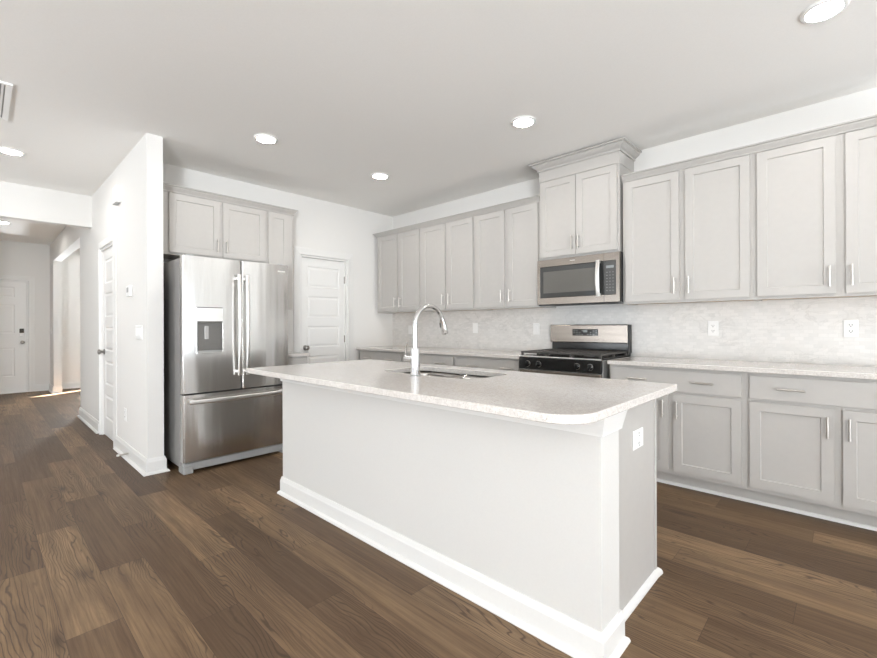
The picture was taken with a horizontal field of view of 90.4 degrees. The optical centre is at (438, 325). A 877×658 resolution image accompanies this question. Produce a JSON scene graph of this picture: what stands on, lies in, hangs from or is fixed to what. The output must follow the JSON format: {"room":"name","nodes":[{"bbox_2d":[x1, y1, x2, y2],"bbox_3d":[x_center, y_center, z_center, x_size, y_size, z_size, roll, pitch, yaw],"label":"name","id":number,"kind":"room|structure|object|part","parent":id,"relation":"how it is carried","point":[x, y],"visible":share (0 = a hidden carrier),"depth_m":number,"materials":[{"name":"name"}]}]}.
{"room":"kitchen","nodes":[
{"label":"kitchen","id":0,"kind":"room"},
{"bbox_2d":[0,240,79,384],"bbox_3d":[-6.929,-0.155,8.775,0.150,2.740,4.900,0,0,43],"label":"wall","id":1,"kind":"structure","parent":0,"point":[16,258],"depth_m":8.19,"materials":[{"name":"white paint"}]},
{"bbox_2d":[0,275,34,393],"bbox_3d":[-7.893,0.155,7.706,0.147,2.126,1.092,0,0,43],"label":"door","id":2,"kind":"structure","parent":1,"relation":"in","point":[17,293],"depth_m":7.92,"materials":[{"name":"white paint"}]},
{"bbox_2d":[62,381,79,388],"bbox_3d":[-6.218,1.150,9.387,0.034,0.125,3.000,0,0,43],"label":"baseboard","id":3,"kind":"structure","parent":1,"relation":"attached to","point":[65,385],"depth_m":8.43,"materials":[{"name":"white wood"}]},
{"bbox_2d":[0,181,91,228],"bbox_3d":[-4.741,-1.351,4.612,0.120,0.370,1.665,0,0,43],"label":"wall header","id":4,"kind":"structure","parent":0,"point":[17,201],"depth_m":4.87,"materials":[{"name":"white paint"}]},
{"bbox_2d":[50,133,163,458],"bbox_3d":[-4.801,-0.165,5.898,6.896,2.740,0.115,0,0,43],"label":"wall","id":5,"kind":"structure","parent":0,"point":[137,221],"depth_m":3.91,"materials":[{"name":"white paint"}]},
{"bbox_2d":[34,384,61,392],"bbox_3d":[-7.166,1.153,7.984,0.641,0.125,0.227,0,0,32],"label":"baseboard","id":6,"kind":"structure","parent":5,"relation":"attached to","point":[38,387],"depth_m":8.07,"materials":[{"name":"white wood"}]},
{"bbox_2d":[77,407,98,433],"bbox_3d":[-4.251,1.139,5.358,1.377,0.125,0.149,0,0,43],"label":"baseboard","id":7,"kind":"structure","parent":5,"relation":"attached to","point":[89,420],"depth_m":5.23,"materials":[{"name":"white wood"}]},
{"bbox_2d":[97,232,116,446],"bbox_3d":[-3.438,0.140,4.580,0.872,2.116,0.159,0,0,43],"label":"door","id":8,"kind":"structure","parent":5,"relation":"in","point":[107,351],"depth_m":4.62,"materials":[{"name":"white paint"}]},
{"bbox_3d":[-3.675,0.284,4.737,0.062,0.062,0.062,0,0,43],"label":"knob","id":9,"kind":"part","parent":8,"relation":"part of","materials":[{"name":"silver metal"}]},
{"bbox_2d":[112,185,120,205],"bbox_3d":[-3.065,-1.239,4.142,0.170,0.160,0.045,0,0,43],"label":"door chime","id":10,"kind":"object","parent":5,"relation":"attached to","point":[116,190],"visible":1,"depth_m":4.09,"materials":[{"name":"white plastic"}]},
{"bbox_2d":[124,408,126,420],"bbox_3d":[-2.877,0.816,3.996,0.074,0.118,0.008,0,0,43],"label":"wall outlet","id":11,"kind":"object","parent":5,"relation":"attached to","point":[125,409],"visible":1,"depth_m":3.98,"materials":[{"name":"white plastic"}]},
{"bbox_2d":[126,285,132,296],"bbox_3d":[-2.732,-0.305,3.842,0.124,0.096,0.027,0,0,43],"label":"thermostat","id":12,"kind":"object","parent":5,"relation":"attached to","point":[129,289],"visible":1,"depth_m":3.81,"materials":[{"name":"white plastic"}]},
{"bbox_2d":[135,325,142,339],"bbox_3d":[-2.496,0.056,3.633,0.231,0.116,0.009,0,0,43],"label":"wall switch","id":13,"kind":"object","parent":5,"relation":"attached to","point":[138,328],"visible":1,"depth_m":3.64,"materials":[{"name":"white plastic"}]},
{"bbox_2d":[113,436,169,476],"bbox_3d":[-2.683,1.132,3.899,1.147,0.125,0.183,0,0,43],"label":"baseboard","id":14,"kind":"structure","parent":5,"relation":"attached to","point":[144,466],"depth_m":3.58,"materials":[{"name":"white wood"}]},
{"bbox_2d":[163,163,392,359],"bbox_3d":[-1.732,-0.179,5.153,0.120,2.740,3.020,0,0,43],"label":"wall","id":15,"kind":"structure","parent":0,"point":[316,224],"depth_m":5.56,"materials":[{"name":"white paint"}]},
{"bbox_2d":[163,191,266,262],"bbox_3d":[-2.241,-0.923,4.260,0.370,0.567,1.023,0,0,43],"label":"upper cabinet","id":16,"kind":"object","parent":15,"relation":"attached to","point":[201,227],"visible":0.84,"depth_m":4.14,"materials":[{"name":"grey paint"}]},
{"bbox_3d":[-2.258,-0.926,4.040,0.020,0.532,0.431,0,0,43],"label":"door","id":17,"kind":"part","parent":16,"relation":"part of","materials":[{"name":"grey paint"}]},
{"bbox_3d":[-1.947,-0.927,4.369,0.020,0.532,0.416,0,0,43],"label":"door","id":18,"kind":"part","parent":16,"relation":"part of","materials":[{"name":"grey paint"}]},
{"bbox_2d":[163,182,297,215],"bbox_3d":[-2.130,-1.229,4.385,0.358,0.060,1.356,0,0,43],"label":"crown molding","id":19,"kind":"structure","parent":15,"relation":"attached to","point":[168,187],"depth_m":4.22,"materials":[{"name":"grey paint"}]},
{"bbox_2d":[266,211,292,309],"bbox_3d":[-1.789,-0.693,4.737,0.370,1.031,0.290,0,0,43],"label":"upper cabinet","id":20,"kind":"object","parent":15,"relation":"attached to","point":[278,225],"visible":0.3,"depth_m":4.64,"materials":[{"name":"grey paint"}]},
{"bbox_2d":[293,246,353,363],"bbox_3d":[-1.439,0.127,5.434,0.147,2.126,0.842,0,0,43],"label":"door","id":21,"kind":"structure","parent":15,"relation":"in","point":[322,279],"depth_m":5.42,"materials":[{"name":"white paint"}]},
{"bbox_2d":[0,0,876,247],"bbox_3d":[-2.759,-1.596,2.313,15.100,0.100,8.850,0,0,43],"label":"ceiling","id":22,"kind":"structure","parent":0,"point":[426,95],"depth_m":2.76,"materials":[{"name":"white paint"}]},
{"bbox_2d":[0,81,12,120],"bbox_3d":[-3.151,-1.538,2.837,0.690,0.012,0.511,0,0,43],"label":"air vent","id":23,"kind":"object","parent":22,"relation":"attached to","point":[5,88],"visible":1,"depth_m":2.95,"materials":[{"name":"white plastic"}]},
{"bbox_2d":[0,147,25,155],"bbox_3d":[-3.770,-1.535,3.837,0.188,0.012,0.188,0,0,43],"label":"recessed light","id":24,"kind":"object","parent":22,"relation":"in","point":[11,151],"visible":1,"depth_m":3.83,"materials":[{"name":"white plastic"}]},
{"bbox_2d":[0,149,21,154],"bbox_3d":[-3.770,-1.536,3.837,0.142,0.008,0.142,0,0,43],"label":"diffuser","id":25,"kind":"object","parent":24,"relation":"attached to","point":[7,151],"depth_m":3.83,"materials":[{"name":"white plastic"}]},
{"bbox_2d":[254,133,277,143],"bbox_3d":[-1.429,-1.545,3.603,0.188,0.012,0.188,0,0,43],"label":"recessed light","id":26,"kind":"object","parent":22,"relation":"in","point":[263,138],"visible":1,"depth_m":3.58,"materials":[{"name":"white plastic"}]},
{"bbox_2d":[257,136,274,142],"bbox_3d":[-1.429,-1.546,3.603,0.142,0.008,0.142,0,0,43],"label":"diffuser","id":27,"kind":"object","parent":26,"relation":"attached to","point":[263,139],"depth_m":3.60,"materials":[{"name":"white plastic"}]},
{"bbox_2d":[371,173,388,179],"bbox_3d":[-0.604,-1.548,4.507,0.188,0.012,0.188,0,0,43],"label":"recessed light","id":28,"kind":"object","parent":22,"relation":"in","point":[380,176],"visible":1,"depth_m":4.50,"materials":[{"name":"white plastic"}]},
{"bbox_2d":[373,174,386,178],"bbox_3d":[-0.604,-1.548,4.507,0.142,0.008,0.142,0,0,43],"label":"diffuser","id":29,"kind":"object","parent":28,"relation":"attached to","point":[376,176],"depth_m":4.50,"materials":[{"name":"white plastic"}]},
{"bbox_2d":[511,116,535,127],"bbox_3d":[0.649,-1.554,3.322,0.188,0.012,0.188,0,0,43],"label":"recessed light","id":30,"kind":"object","parent":22,"relation":"in","point":[521,121],"visible":1,"depth_m":3.31,"materials":[{"name":"white plastic"}]},
{"bbox_2d":[514,118,532,126],"bbox_3d":[0.649,-1.554,3.322,0.142,0.008,0.142,0,0,43],"label":"diffuser","id":31,"kind":"object","parent":30,"relation":"attached to","point":[518,122],"depth_m":3.32,"materials":[{"name":"white plastic"}]},
{"bbox_2d":[799,0,849,23],"bbox_3d":[1.909,-1.560,2.154,0.188,0.012,0.188,0,0,43],"label":"recessed light","id":32,"kind":"object","parent":22,"relation":"in","point":[822,10],"visible":1,"depth_m":2.15,"materials":[{"name":"white plastic"}]},
{"bbox_2d":[805,1,842,20],"bbox_3d":[1.909,-1.560,2.154,0.142,0.008,0.142,0,0,43],"label":"diffuser","id":33,"kind":"object","parent":32,"relation":"attached to","point":[824,10],"depth_m":2.15,"materials":[{"name":"white plastic"}]},
{"bbox_2d":[0,388,876,657],"bbox_3d":[-2.747,1.234,2.312,15.100,0.080,8.850,0,0,43],"label":"floor","id":34,"kind":"structure","parent":0,"point":[100,557],"depth_m":2.07,"materials":[{"name":"brown wood"}]},
{"bbox_2d":[163,254,287,474],"bbox_3d":[-1.998,0.306,4.047,0.890,1.772,0.900,0,0,43],"label":"refrigerator","id":35,"kind":"object","parent":34,"relation":"on","point":[223,318],"visible":0.92,"depth_m":3.71,"materials":[{"name":"silver metal"}]},
{"bbox_3d":[-1.894,-0.092,3.609,0.005,0.110,0.204,0,0,43],"label":"control panel","id":36,"kind":"part","parent":35,"relation":"part of","materials":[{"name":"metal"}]},
{"bbox_3d":[-1.905,-0.010,3.654,0.072,1.112,0.459,0,0,43],"label":"door","id":37,"kind":"part","parent":35,"relation":"part of","materials":[{"name":"silver metal"}]},
{"bbox_3d":[-1.749,0.829,3.814,0.072,0.540,0.900,0,0,43],"label":"freezer drawer","id":38,"kind":"part","parent":35,"relation":"part of","materials":[{"name":"silver metal"}]},
{"bbox_3d":[-1.755,1.138,3.821,0.068,0.061,0.880,0,0,43],"label":"kick plate","id":39,"kind":"part","parent":35,"relation":"part of","materials":[{"name":"grey plastic"}]},
{"bbox_3d":[-1.717,-0.008,3.750,0.071,0.869,0.028,0,0,43],"label":"handle","id":40,"kind":"part","parent":35,"relation":"part of","materials":[{"name":"metal"}]},
{"bbox_3d":[-1.670,-0.008,3.799,0.071,0.869,0.028,0,0,43],"label":"handle","id":41,"kind":"part","parent":35,"relation":"part of","materials":[{"name":"metal"}]},
{"bbox_3d":[-1.593,-0.011,3.983,0.072,1.112,0.435,0,0,43],"label":"door","id":42,"kind":"part","parent":35,"relation":"part of","materials":[{"name":"silver metal"}]},
{"bbox_2d":[288,356,306,364],"bbox_3d":[-1.686,0.754,4.628,0.660,0.872,0.335,0,0,43],"label":"base cabinet","id":43,"kind":"object","parent":34,"relation":"on","point":[302,359],"visible":0.06,"depth_m":4.46,"materials":[{"name":"grey paint"}]},
{"bbox_2d":[288,351,309,356],"bbox_3d":[-1.692,0.302,4.638,0.638,0.030,0.355,0,0,43],"label":"countertop","id":44,"kind":"structure","parent":43,"relation":"on","point":[290,354],"depth_m":4.48,"materials":[{"name":"white stone"}]},
{"bbox_2d":[360,350,402,361],"bbox_3d":[-0.542,0.750,5.653,0.855,0.872,0.660,0,0,43],"label":"base cabinet","id":45,"kind":"object","parent":34,"relation":"on","point":[364,354],"visible":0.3,"depth_m":5.40,"materials":[{"name":"grey paint"}]},
{"bbox_2d":[356,346,533,358],"bbox_3d":[0.045,0.295,5.100,2.527,0.030,0.634,0,0,43],"label":"countertop","id":46,"kind":"structure","parent":45,"relation":"on","point":[425,350],"depth_m":4.78,"materials":[{"name":"white stone"}]},
{"bbox_2d":[403,352,455,365],"bbox_3d":[0.069,0.747,5.075,0.827,0.872,0.660,0,0,43],"label":"base cabinet","id":47,"kind":"object","parent":34,"relation":"on","point":[435,359],"visible":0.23,"depth_m":4.75,"materials":[{"name":"grey paint"}]},
{"bbox_2d":[277,371,662,657],"bbox_3d":[-0.018,0.747,2.561,2.354,0.872,0.794,0,0,43],"label":"kitchen island","id":48,"kind":"object","parent":34,"relation":"on","point":[549,529],"visible":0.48,"depth_m":1.86,"materials":[{"name":"white paint"}]},
{"bbox_3d":[-0.217,0.349,2.353,2.344,0.076,0.209,0,0,43],"label":"cove molding","id":49,"kind":"part","parent":48,"relation":"part of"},
{"bbox_3d":[-0.214,1.124,2.352,2.354,0.120,0.219,0,0,43],"label":"molding","id":50,"kind":"part","parent":48,"relation":"part of","materials":[{"name":"white wood"}]},
{"bbox_2d":[247,359,676,424],"bbox_3d":[-0.086,0.294,2.473,2.352,0.030,1.023,0,0,43],"label":"island countertop","id":51,"kind":"structure","parent":48,"relation":"on","point":[538,397],"depth_m":1.95,"materials":[{"name":"white stone"}]},
{"bbox_2d":[403,304,447,376],"bbox_3d":[-0.069,0.076,2.516,0.118,0.406,0.296,0,0,43],"label":"faucet","id":52,"kind":"object","parent":51,"relation":"on","point":[414,357],"visible":1,"depth_m":2.41,"materials":[{"name":"silver metal"}]},
{"bbox_3d":[-0.053,0.001,2.495,0.027,0.256,0.247,0,0,43],"label":"spout","id":53,"kind":"part","parent":52,"relation":"part of","materials":[{"name":"silver metal"}]},
{"bbox_2d":[407,371,487,378],"bbox_3d":[0.032,0.413,2.616,0.739,0.206,0.399,0,0,43],"label":"sink","id":54,"kind":"object","parent":51,"relation":"in","point":[428,373],"visible":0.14,"depth_m":2.84,"materials":[{"name":"metal"}]},
{"bbox_3d":[-0.107,0.413,2.747,0.358,0.203,0.399,0,0,43],"label":"bowl","id":55,"kind":"part","parent":54,"relation":"part of","materials":[{"name":"metal"}]},
{"bbox_3d":[0.170,0.411,2.485,0.358,0.203,0.399,0,0,43],"label":"bowl","id":56,"kind":"part","parent":54,"relation":"part of","materials":[{"name":"metal"}]},
{"bbox_2d":[633,427,642,450],"bbox_3d":[0.866,0.489,1.885,0.008,0.082,0.118,0,0,43],"label":"wall outlet","id":57,"kind":"object","parent":48,"relation":"attached to","point":[637,434],"visible":1,"depth_m":1.87,"materials":[{"name":"white plastic"}]},
{"bbox_3d":[0.835,0.743,1.863,0.013,0.872,0.572,0,0,43],"label":"panel","id":58,"kind":"part","parent":48,"relation":"part of","materials":[{"name":"grey paint"}]},
{"bbox_3d":[0.847,1.164,1.888,0.073,0.030,0.561,0,0,43],"label":"shoe molding","id":59,"kind":"part","parent":48,"relation":"part of","materials":[{"name":"white wood"}]},
{"bbox_2d":[456,355,520,371],"bbox_3d":[0.665,0.744,4.512,0.813,0.872,0.660,0,0,43],"label":"base cabinet","id":60,"kind":"object","parent":34,"relation":"on","point":[508,364],"visible":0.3,"depth_m":4.27,"materials":[{"name":"grey paint"}]},
{"bbox_2d":[519,324,631,378],"bbox_3d":[1.222,0.584,3.934,0.774,1.188,0.712,0,0,43],"label":"gas range","id":61,"kind":"object","parent":34,"relation":"on","point":[577,350],"visible":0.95,"depth_m":3.91,"materials":[{"name":"grey metal"}]},
{"bbox_3d":[1.027,0.679,3.727,0.758,0.571,0.032,0,0,43],"label":"oven door","id":62,"kind":"part","parent":61,"relation":"part of","materials":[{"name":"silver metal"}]},
{"bbox_3d":[1.025,0.334,3.727,0.762,0.106,0.038,0,0,43],"label":"control panel","id":63,"kind":"part","parent":61,"relation":"part of","materials":[{"name":"black metal"}]},
{"bbox_2d":[524,353,629,360],"bbox_3d":[1.235,0.271,3.949,0.764,0.018,0.634,0,0,43],"label":"cooktop","id":64,"kind":"object","parent":61,"relation":"in","point":[536,356],"depth_m":3.72,"materials":[{"name":"black metal"}]},
{"bbox_3d":[1.397,0.064,4.150,0.253,0.064,0.003,0,0,43],"label":"display panel","id":65,"kind":"part","parent":61,"relation":"part of","materials":[{"name":"black glass"}]},
{"bbox_3d":[1.209,0.336,3.498,0.050,0.050,0.040,0,0,43],"label":"knob","id":66,"kind":"part","parent":61,"relation":"part of","materials":[{"name":"black plastic"}]},
{"bbox_2d":[610,364,747,497],"bbox_3d":[1.881,0.738,3.361,0.896,0.872,0.660,0,0,43],"label":"base cabinet","id":67,"kind":"object","parent":34,"relation":"on","point":[701,425],"visible":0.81,"depth_m":3.03,"materials":[{"name":"grey paint"}]},
{"bbox_3d":[1.502,0.399,3.289,0.135,0.012,0.036,0,0,43],"label":"handle","id":68,"kind":"part","parent":67,"relation":"part of","materials":[{"name":"silver metal"}]},
{"bbox_3d":[1.522,0.769,3.310,0.411,0.551,0.020,0,0,43],"label":"door","id":69,"kind":"part","parent":67,"relation":"part of","materials":[{"name":"grey paint"}]},
{"bbox_3d":[1.631,0.601,3.167,0.012,0.125,0.036,0,0,43],"label":"handle","id":70,"kind":"part","parent":67,"relation":"part of","materials":[{"name":"silver metal"}]},
{"bbox_3d":[1.682,0.399,3.157,0.856,0.149,0.020,0,0,43],"label":"drawer","id":71,"kind":"part","parent":67,"relation":"part of","materials":[{"name":"grey paint"}]},
{"bbox_3d":[1.698,0.601,3.105,0.012,0.125,0.036,0,0,43],"label":"handle","id":72,"kind":"part","parent":67,"relation":"part of","materials":[{"name":"silver metal"}]},
{"bbox_3d":[1.813,0.397,2.995,0.135,0.012,0.036,0,0,43],"label":"handle","id":73,"kind":"part","parent":67,"relation":"part of","materials":[{"name":"silver metal"}]},
{"bbox_3d":[1.846,0.768,3.003,0.410,0.551,0.020,0,0,43],"label":"door","id":74,"kind":"part","parent":67,"relation":"part of","materials":[{"name":"grey paint"}]},
{"bbox_2d":[657,478,876,530],"bbox_3d":[2.070,1.164,2.897,1.805,0.020,0.018,0,0,43],"label":"trim","id":75,"kind":"structure","parent":34,"relation":"on","point":[802,512],"depth_m":2.80,"materials":[{"name":"white wood"}]},
{"bbox_2d":[746,372,876,526],"bbox_3d":[2.537,0.735,2.741,0.909,0.872,0.660,0,0,43],"label":"base cabinet","id":76,"kind":"object","parent":34,"relation":"on","point":[811,441],"visible":0.94,"depth_m":2.62,"materials":[{"name":"grey paint"}]},
{"bbox_2d":[607,356,876,379],"bbox_3d":[2.218,0.285,3.045,1.828,0.030,0.634,0,0,43],"label":"countertop","id":77,"kind":"structure","parent":76,"relation":"on","point":[807,369],"depth_m":2.93,"materials":[{"name":"white stone"}]},
{"bbox_3d":[2.159,0.396,2.667,0.135,0.012,0.036,0,0,43],"label":"handle","id":78,"kind":"part","parent":76,"relation":"part of","materials":[{"name":"silver metal"}]},
{"bbox_3d":[2.174,0.766,2.693,0.406,0.551,0.020,0,0,43],"label":"door","id":79,"kind":"part","parent":76,"relation":"part of","materials":[{"name":"grey paint"}]},
{"bbox_3d":[2.339,0.395,2.536,0.863,0.149,0.020,0,0,43],"label":"drawer","id":80,"kind":"part","parent":76,"relation":"part of","materials":[{"name":"grey paint"}]},
{"bbox_3d":[2.282,0.598,2.553,0.012,0.125,0.036,0,0,43],"label":"handle","id":81,"kind":"part","parent":76,"relation":"part of","materials":[{"name":"silver metal"}]},
{"bbox_3d":[2.351,0.598,2.487,0.012,0.125,0.036,0,0,43],"label":"handle","id":82,"kind":"part","parent":76,"relation":"part of","materials":[{"name":"silver metal"}]},
{"bbox_3d":[2.502,0.765,2.383,0.418,0.551,0.020,0,0,43],"label":"door","id":83,"kind":"part","parent":76,"relation":"part of","materials":[{"name":"grey paint"}]},
{"bbox_2d":[392,87,876,356],"bbox_3d":[0.226,-0.187,5.462,15.100,2.740,0.120,0,0,43],"label":"wall","id":84,"kind":"structure","parent":0,"point":[861,104],"depth_m":3.48,"materials":[{"name":"white paint"}]},
{"bbox_2d":[377,228,420,313],"bbox_3d":[-0.434,-0.692,5.745,0.855,1.043,0.370,0,0,43],"label":"upper cabinet","id":85,"kind":"object","parent":84,"relation":"attached to","point":[399,255],"visible":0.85,"depth_m":5.61,"materials":[{"name":"grey paint"}]},
{"bbox_3d":[-0.674,-0.689,5.781,0.383,0.999,0.020,0,0,43],"label":"door","id":86,"kind":"part","parent":85,"relation":"part of","materials":[{"name":"grey paint"}]},
{"bbox_3d":[-0.412,-0.177,5.766,0.855,0.013,0.314,0,0,43],"label":"rail","id":87,"kind":"part","parent":85,"relation":"part of","materials":[{"name":"grey paint"}]},
{"bbox_3d":[-0.370,-0.691,5.493,0.373,0.999,0.020,0,0,43],"label":"door","id":88,"kind":"part","parent":85,"relation":"part of","materials":[{"name":"grey paint"}]},
{"bbox_2d":[373,195,539,237],"bbox_3d":[0.151,-1.228,5.195,2.555,0.054,0.358,0,0,43],"label":"crown molding","id":89,"kind":"structure","parent":85,"relation":"attached to","point":[533,199],"depth_m":4.85,"materials":[{"name":"grey paint"}]},
{"bbox_2d":[421,216,474,311],"bbox_3d":[0.182,-0.695,5.163,0.840,1.043,0.370,0,0,43],"label":"upper cabinet","id":90,"kind":"object","parent":84,"relation":"attached to","point":[447,249],"visible":0.85,"depth_m":5.01,"materials":[{"name":"grey paint"}]},
{"bbox_3d":[-0.060,-0.692,5.200,0.380,0.999,0.020,0,0,43],"label":"door","id":91,"kind":"part","parent":90,"relation":"part of","materials":[{"name":"grey paint"}]},
{"bbox_3d":[0.203,-0.180,5.183,0.840,0.013,0.314,0,0,43],"label":"rail","id":92,"kind":"part","parent":90,"relation":"part of","materials":[{"name":"grey paint"}]},
{"bbox_3d":[0.245,-0.694,4.912,0.371,0.999,0.020,0,0,43],"label":"door","id":93,"kind":"part","parent":90,"relation":"part of","materials":[{"name":"grey paint"}]},
{"bbox_2d":[475,202,556,309],"bbox_3d":[0.782,-0.698,4.595,0.813,1.043,0.370,0,0,43],"label":"upper cabinet","id":94,"kind":"object","parent":84,"relation":"attached to","point":[507,241],"visible":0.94,"depth_m":4.46,"materials":[{"name":"grey paint"}]},
{"bbox_3d":[0.548,-0.695,4.626,0.372,0.999,0.020,0,0,43],"label":"door","id":95,"kind":"part","parent":94,"relation":"part of","materials":[{"name":"grey paint"}]},
{"bbox_3d":[0.804,-0.183,4.615,0.813,0.013,0.314,0,0,43],"label":"rail","id":96,"kind":"part","parent":94,"relation":"part of","materials":[{"name":"grey paint"}]},
{"bbox_3d":[0.842,-0.696,4.347,0.350,0.999,0.020,0,0,43],"label":"door","id":97,"kind":"part","parent":94,"relation":"part of","materials":[{"name":"grey paint"}]},
{"bbox_2d":[537,251,622,305],"bbox_3d":[1.338,-0.408,4.013,0.776,0.435,0.434,0,0,43],"label":"microwave","id":98,"kind":"object","parent":84,"relation":"attached to","point":[595,279],"visible":0.99,"depth_m":3.86,"materials":[{"name":"silver metal"}]},
{"bbox_3d":[1.194,-0.408,3.938,0.612,0.287,0.004,0,0,43],"label":"door glass","id":99,"kind":"part","parent":98,"relation":"part of","materials":[{"name":"black glass"}]},
{"bbox_3d":[1.367,-0.407,3.727,0.034,0.309,0.060,0,0,43],"label":"handle","id":100,"kind":"part","parent":98,"relation":"part of","materials":[{"name":"metal"}]},
{"bbox_3d":[1.455,-0.409,3.690,0.096,0.287,0.004,0,0,43],"label":"control panel","id":101,"kind":"part","parent":98,"relation":"part of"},
{"bbox_2d":[539,151,633,260],"bbox_3d":[1.351,-1.088,4.043,0.767,0.919,0.390,0,0,43],"label":"upper cabinet","id":102,"kind":"object","parent":84,"relation":"attached to","point":[581,203],"visible":0.8,"depth_m":3.89,"materials":[{"name":"grey paint"}]},
{"bbox_3d":[1.114,-1.007,4.062,0.356,0.719,0.020,0,0,43],"label":"door","id":103,"kind":"part","parent":102,"relation":"part of","materials":[{"name":"grey paint"}]},
{"bbox_3d":[1.205,-0.757,3.938,0.012,0.130,0.036,0,0,43],"label":"handle","id":104,"kind":"part","parent":102,"relation":"part of","materials":[{"name":"silver metal"}]},
{"bbox_2d":[529,137,641,172],"bbox_3d":[1.341,-1.514,4.033,0.903,0.073,0.411,0,0,43],"label":"crown molding","id":105,"kind":"structure","parent":102,"relation":"attached to","point":[623,144],"depth_m":3.83,"materials":[{"name":"grey paint"}]},
{"bbox_3d":[1.380,-1.008,3.810,0.366,0.719,0.020,0,0,43],"label":"door","id":106,"kind":"part","parent":102,"relation":"part of","materials":[{"name":"grey paint"}]},
{"bbox_2d":[392,297,876,365],"bbox_3d":[1.225,0.047,4.428,5.168,0.459,0.010,0,0,43],"label":"tile backsplash","id":107,"kind":"structure","parent":84,"relation":"attached to","point":[810,331],"depth_m":3.55,"materials":[{"name":"tile"}]},
{"bbox_2d":[408,325,411,333],"bbox_3d":[-0.387,0.056,5.939,0.074,0.118,0.009,0,0,43],"label":"wall switch","id":108,"kind":"object","parent":107,"relation":"attached to","point":[410,326],"visible":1,"depth_m":5.93,"materials":[{"name":"white plastic"}]},
{"bbox_2d":[473,323,477,332],"bbox_3d":[0.435,0.027,5.161,0.074,0.118,0.009,0,0,43],"label":"wall switch","id":109,"kind":"object","parent":107,"relation":"attached to","point":[475,325],"visible":1,"depth_m":5.15,"materials":[{"name":"white plastic"}]},
{"bbox_2d":[533,323,538,334],"bbox_3d":[1.033,0.035,4.596,0.074,0.118,0.009,0,0,43],"label":"wall switch","id":110,"kind":"object","parent":107,"relation":"attached to","point":[535,325],"visible":1,"depth_m":4.60,"materials":[{"name":"white plastic"}]},
{"bbox_2d":[708,321,718,335],"bbox_3d":[2.203,0.022,3.490,0.074,0.118,0.008,0,0,43],"label":"wall outlet","id":111,"kind":"object","parent":107,"relation":"attached to","point":[712,325],"visible":1,"depth_m":3.49,"materials":[{"name":"white plastic"}]},
{"bbox_2d":[843,320,857,336],"bbox_3d":[2.785,0.018,2.939,0.074,0.118,0.008,0,0,43],"label":"wall outlet","id":112,"kind":"object","parent":107,"relation":"attached to","point":[850,327],"visible":1,"depth_m":2.94,"materials":[{"name":"white plastic"}]},
{"bbox_2d":[848,329,853,333],"bbox_3d":[2.784,0.039,2.938,0.032,0.028,0.003,0,0,43],"label":"receptacle","id":113,"kind":"object","parent":112,"relation":"attached to","point":[850,331],"depth_m":2.94,"materials":[{"name":"white plastic"}]},
{"bbox_2d":[623,154,756,305],"bbox_3d":[1.977,-0.704,3.465,0.902,1.043,0.370,0,0,43],"label":"upper cabinet","id":114,"kind":"object","parent":84,"relation":"attached to","point":[688,234],"visible":0.94,"depth_m":3.32,"materials":[{"name":"grey paint"}]},
{"bbox_3d":[1.720,-0.701,3.517,0.405,0.999,0.020,0,0,43],"label":"door","id":115,"kind":"part","parent":114,"relation":"part of","materials":[{"name":"grey paint"}]},
{"bbox_3d":[1.829,-0.312,3.377,0.012,0.130,0.036,0,0,43],"label":"handle","id":116,"kind":"part","parent":114,"relation":"part of","materials":[{"name":"silver metal"}]},
{"bbox_3d":[1.902,-0.313,3.308,0.012,0.130,0.036,0,0,43],"label":"handle","id":117,"kind":"part","parent":114,"relation":"part of","materials":[{"name":"silver metal"}]},
{"bbox_3d":[1.998,-0.189,3.485,0.902,0.013,0.314,0,0,43],"label":"rail","id":118,"kind":"part","parent":114,"relation":"part of","materials":[{"name":"grey paint"}]},
{"bbox_3d":[2.047,-0.702,3.208,0.407,0.999,0.020,0,0,43],"label":"door","id":119,"kind":"part","parent":114,"relation":"part of","materials":[{"name":"grey paint"}]},
{"bbox_2d":[753,126,876,300],"bbox_3d":[2.633,-0.707,2.845,0.903,1.043,0.370,0,0,43],"label":"upper cabinet","id":120,"kind":"object","parent":84,"relation":"attached to","point":[815,201],"visible":1,"depth_m":2.82,"materials":[{"name":"grey paint"}]},
{"bbox_2d":[621,114,876,182],"bbox_3d":[2.322,-1.238,3.142,1.848,0.054,0.358,0,0,43],"label":"crown molding","id":121,"kind":"structure","parent":120,"relation":"attached to","point":[870,121],"depth_m":3.02,"materials":[{"name":"grey paint"}]},
{"bbox_3d":[2.372,-0.704,2.900,0.405,0.999,0.020,0,0,43],"label":"door","id":122,"kind":"part","parent":120,"relation":"part of","materials":[{"name":"grey paint"}]},
{"bbox_3d":[2.654,-0.192,2.865,0.903,0.013,0.314,0,0,43],"label":"rail","id":123,"kind":"part","parent":120,"relation":"part of","materials":[{"name":"grey paint"}]},
{"bbox_3d":[2.481,-0.316,2.760,0.012,0.130,0.036,0,0,43],"label":"handle","id":124,"kind":"part","parent":120,"relation":"part of","materials":[{"name":"silver metal"}]},
{"bbox_3d":[2.557,-0.316,2.688,0.012,0.130,0.036,0,0,43],"label":"handle","id":125,"kind":"part","parent":120,"relation":"part of","materials":[{"name":"silver metal"}]},
{"bbox_3d":[2.700,-0.705,2.589,0.403,0.999,0.020,0,0,43],"label":"door","id":126,"kind":"part","parent":120,"relation":"part of","materials":[{"name":"grey paint"}]}
]}

